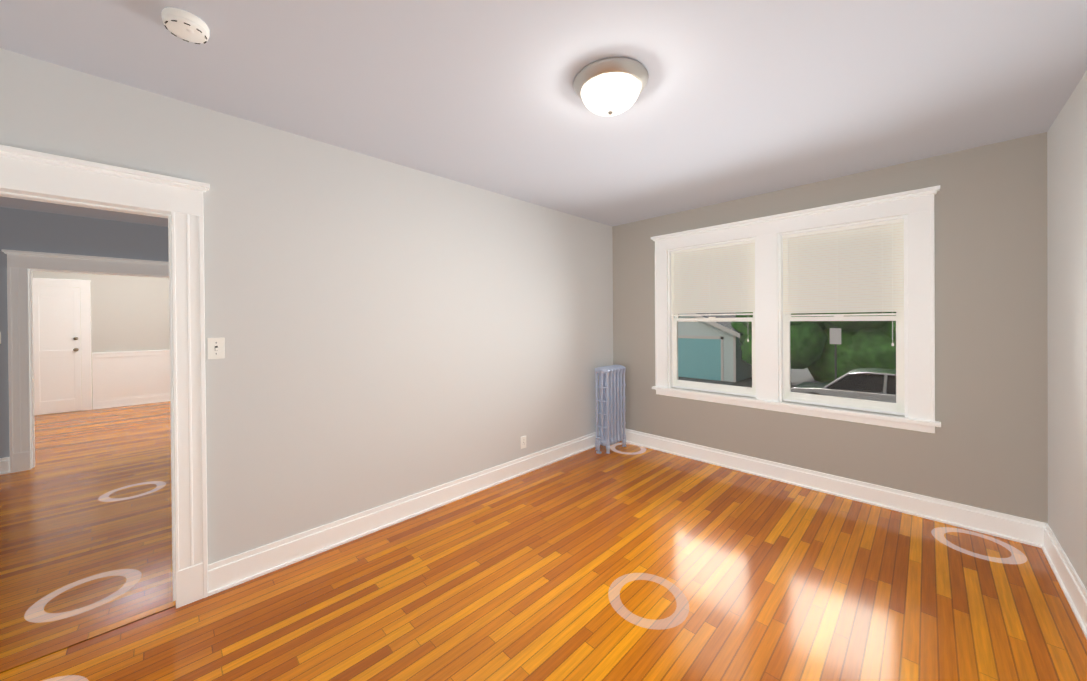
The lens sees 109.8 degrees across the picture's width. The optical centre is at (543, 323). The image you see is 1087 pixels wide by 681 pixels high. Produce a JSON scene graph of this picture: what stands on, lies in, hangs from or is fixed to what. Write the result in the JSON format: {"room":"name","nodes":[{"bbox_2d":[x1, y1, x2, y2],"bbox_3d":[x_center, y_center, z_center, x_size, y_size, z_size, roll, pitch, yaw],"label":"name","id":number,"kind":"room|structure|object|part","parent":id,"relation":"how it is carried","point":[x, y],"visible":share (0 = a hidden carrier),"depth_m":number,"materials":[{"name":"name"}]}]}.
{"room":"empty bedroom","nodes":[
{"label":"empty bedroom","id":0,"kind":"room"},
{"bbox_2d":[0,207,168,457],"bbox_3d":[-4.910,0.164,4.330,5.480,2.640,0.140,-1,0,-45],"label":"wall","id":1,"kind":"structure","parent":0,"point":[28,230],"depth_m":4.03,"materials":[{"name":"grey paint"}]},
{"bbox_2d":[0,457,9,474],"bbox_3d":[-5.996,1.419,3.124,1.935,0.160,0.030,-1,0,-45],"label":"baseboard","id":2,"kind":"structure","parent":1,"relation":"attached to","point":[4,462],"depth_m":3.78,"materials":[{"name":"white paint"}]},
{"bbox_2d":[1,249,168,472],"bbox_3d":[-4.834,0.375,4.405,1.590,2.217,0.254,-1,0,-45],"label":"door frame","id":3,"kind":"structure","parent":1,"relation":"attached to","point":[22,266],"depth_m":3.87,"materials":[{"name":"white paint"}]},
{"bbox_2d":[32,271,169,415],"bbox_3d":[-6.293,0.169,5.719,5.480,2.640,3.780,-1,0,-45],"label":"wall","id":4,"kind":"structure","parent":0,"point":[129,313],"depth_m":6.92,"materials":[{"name":"grey paint"}]},
{"bbox_2d":[32,278,91,410],"bbox_3d":[-8.098,0.380,6.365,0.750,2.240,0.035,-1,0,-45],"label":"door frame","id":5,"kind":"structure","parent":4,"relation":"attached to","point":[85,304],"depth_m":6.57,"materials":[{"name":"white paint"}]},
{"bbox_2d":[33,286,81,414],"bbox_3d":[-8.101,0.441,6.369,0.502,2.094,0.018,-1,0,-45],"label":"entry door","id":6,"kind":"structure","parent":5,"relation":"attached to","point":[57,358],"depth_m":6.36,"materials":[{"name":"white paint"}]},
{"bbox_2d":[92,350,169,399],"bbox_3d":[-7.510,0.920,6.950,5.200,0.825,0.034,-1,0,-45],"label":"wainscoting","id":7,"kind":"structure","parent":4,"relation":"attached to","point":[125,374],"depth_m":6.96,"materials":[{"name":"white paint"}]},
{"bbox_2d":[0,48,612,563],"bbox_3d":[-1.711,0.149,2.294,7.140,2.640,0.140,-1,0,-45],"label":"wall","id":8,"kind":"structure","parent":0,"point":[388,330],"depth_m":2.57,"materials":[{"name":"grey paint"}]},
{"bbox_2d":[0,145,209,608],"bbox_3d":[-2.258,0.367,1.748,1.110,2.217,0.254,-1,0,-45],"label":"door frame","id":9,"kind":"structure","parent":8,"relation":"attached to","point":[25,174],"depth_m":1.99,"materials":[{"name":"white paint"}]},
{"bbox_2d":[207,338,224,358],"bbox_3d":[-1.796,0.138,2.099,0.072,0.116,0.016,-1,0,-45],"label":"light switch","id":10,"kind":"object","parent":8,"relation":"attached to","point":[215,348],"visible":1,"depth_m":2.10,"materials":[{"name":"white plastic"}]},
{"bbox_2d":[208,431,598,595],"bbox_3d":[-0.463,1.374,3.413,3.815,0.160,0.030,-1,0,-45],"label":"baseboard","id":11,"kind":"structure","parent":8,"relation":"attached to","point":[232,571],"depth_m":2.65,"materials":[{"name":"white paint"}]},
{"bbox_2d":[520,436,525,448],"bbox_3d":[-0.193,1.150,3.697,0.072,0.116,0.008,-1,0,-45],"label":"wall outlet","id":12,"kind":"object","parent":8,"relation":"attached to","point":[523,441],"visible":1,"depth_m":3.69,"materials":[{"name":"white plastic"}]},
{"bbox_2d":[0,401,1086,680],"bbox_3d":[-3.217,1.534,3.781,7.480,0.120,11.260,-1,0,-45],"label":"floor","id":13,"kind":"structure","parent":0,"point":[628,561],"depth_m":2.11,"materials":[{"name":"orange wood"}]},
{"bbox_2d":[0,593,175,672],"bbox_3d":[-2.250,1.474,1.753,0.810,0.004,0.140,-1,0,-45],"label":"threshold","id":14,"kind":"object","parent":13,"relation":"on","point":[35,651],"visible":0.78,"depth_m":1.81,"materials":[{"name":"brown wood"}]},
{"bbox_2d":[93,393,169,409],"bbox_3d":[-6.746,1.403,7.712,3.050,0.160,0.030,-1,0,-45],"label":"baseboard","id":15,"kind":"structure","parent":13,"relation":"on","point":[102,404],"depth_m":6.95,"materials":[{"name":"white paint"}]},
{"bbox_2d":[595,365,625,453],"bbox_3d":[0.749,0.965,4.388,0.447,0.950,0.210,-1,0,-45],"label":"radiator","id":16,"kind":"object","parent":13,"relation":"on","point":[611,385],"visible":1,"depth_m":4.33,"materials":[{"name":"silver metal"}]},
{"bbox_2d":[0,0,1086,226],"bbox_3d":[-3.239,-1.236,3.768,7.480,0.140,11.260,-1,0,-45],"label":"ceiling","id":17,"kind":"structure","parent":0,"point":[737,99],"depth_m":1.85,"materials":[{"name":"grey paint"}]},
{"bbox_2d":[161,7,209,43],"bbox_3d":[-1.383,-1.145,1.481,0.136,0.049,0.136,-1,0,-45],"label":"smoke detector","id":18,"kind":"object","parent":17,"relation":"attached to","point":[184,25],"visible":1,"depth_m":1.45,"materials":[{"name":"white plastic"}]},
{"bbox_2d":[573,57,648,115],"bbox_3d":[0.328,-1.104,1.878,0.364,0.162,0.364,-1,0,-45],"label":"ceiling light","id":19,"kind":"object","parent":17,"relation":"attached to","point":[611,86],"visible":0.98,"depth_m":1.78,"materials":[{"name":"white glass"}]},
{"bbox_3d":[0.328,-1.091,1.878,0.282,0.096,0.282,-1,0,-45],"label":"glass","id":20,"kind":"part","parent":19,"relation":"part of","materials":[{"name":"white glass"}]},
{"bbox_2d":[612,132,1047,522],"bbox_3d":[2.085,0.113,3.647,0.150,2.640,3.580,-1,0,-45],"label":"wall","id":21,"kind":"structure","parent":0,"point":[984,445],"depth_m":2.72,"materials":[{"name":"grey paint"}]},
{"bbox_2d":[651,185,940,432],"bbox_3d":[2.089,-0.088,3.587,0.206,1.778,2.270,-1,0,-45],"label":"window","id":22,"kind":"structure","parent":21,"relation":"in","point":[769,277],"depth_m":3.34,"materials":[{"name":"white paint"}]},
{"bbox_2d":[622,428,1035,546],"bbox_3d":[2.031,1.353,3.589,0.030,0.160,3.180,-1,0,-45],"label":"baseboard","id":23,"kind":"structure","parent":21,"relation":"attached to","point":[1006,526],"depth_m":3.06,"materials":[{"name":"white paint"}]},
{"bbox_2d":[1047,71,1086,588],"bbox_3d":[1.425,0.133,0.562,5.140,2.640,0.140,-1,0,-45],"label":"wall","id":24,"kind":"structure","parent":0,"point":[1067,296],"depth_m":2.06,"materials":[{"name":"grey paint"}]},
{"bbox_2d":[1036,521,1086,638],"bbox_3d":[1.424,1.372,0.677,5.000,0.160,0.030,-1,0,-45],"label":"baseboard","id":25,"kind":"structure","parent":24,"relation":"attached to","point":[1075,592],"depth_m":2.06,"materials":[{"name":"white paint"}]},
{"label":"outside","id":26,"kind":"structure","parent":0,"visible":0},
{"bbox_2d":[678,368,817,386],"bbox_3d":[20.434,2.892,24.238,54.840,0.200,60.000,-1,0,-45],"label":"ground","id":27,"kind":"structure","parent":26,"point":[806,376],"depth_m":19.49,"materials":[{"name":"grey concrete"}]},
{"bbox_2d":[678,312,751,381],"bbox_3d":[9.607,0.954,22.918,6.610,3.858,6.200,-1,0,-45],"label":"garage","id":28,"kind":"structure","parent":27,"relation":"on","point":[723,348],"depth_m":19.78,"materials":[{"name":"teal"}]},
{"bbox_2d":[731,312,827,368],"bbox_3d":[10.897,0.644,18.070,3.360,4.503,4.046,-1,0,-45],"label":"tree","id":29,"kind":"object","parent":27,"relation":"on","point":[815,346],"depth_m":16.74,"materials":[{"name":"green plant"}]},
{"bbox_2d":[806,313,824,329],"bbox_3d":[11.899,-0.684,19.469,4.785,7.130,4.809,-1,0,-45],"label":"tree","id":30,"kind":"object","parent":27,"relation":"on","point":[820,323],"depth_m":17.28,"materials":[{"name":"green plant"}]},
{"bbox_2d":[830,327,840,378],"bbox_3d":[11.324,1.532,14.817,0.080,2.750,0.360,-1,0,-45],"label":"sign","id":31,"kind":"object","parent":27,"relation":"on","point":[836,337],"depth_m":14.80,"materials":[{"name":"grey metal"}]},
{"bbox_3d":[11.292,0.498,14.789,0.015,0.620,0.360,-1,0,-45],"label":"plate","id":32,"kind":"part","parent":31,"relation":"part of","materials":[{"name":"white metal"}]},
{"bbox_2d":[791,368,895,402],"bbox_3d":[10.536,2.210,12.336,1.780,1.430,4.398,-1,0,-45],"label":"car","id":33,"kind":"object","parent":27,"relation":"on","point":[825,388],"depth_m":11.96,"materials":[{"name":"grey paint"}]},
{"bbox_2d":[807,312,895,381],"bbox_3d":[13.914,-0.806,17.073,5.117,7.940,4.870,-1,0,-45],"label":"tree","id":34,"kind":"object","parent":27,"relation":"on","point":[867,338],"depth_m":16.05,"materials":[{"name":"green plant"}]},
{"bbox_2d":[878,315,895,340],"bbox_3d":[15.978,-0.665,15.239,6.003,7.068,5.395,-1,0,-45],"label":"tree","id":35,"kind":"object","parent":27,"relation":"on","point":[888,331],"depth_m":15.29,"materials":[{"name":"green plant"}]}
]}

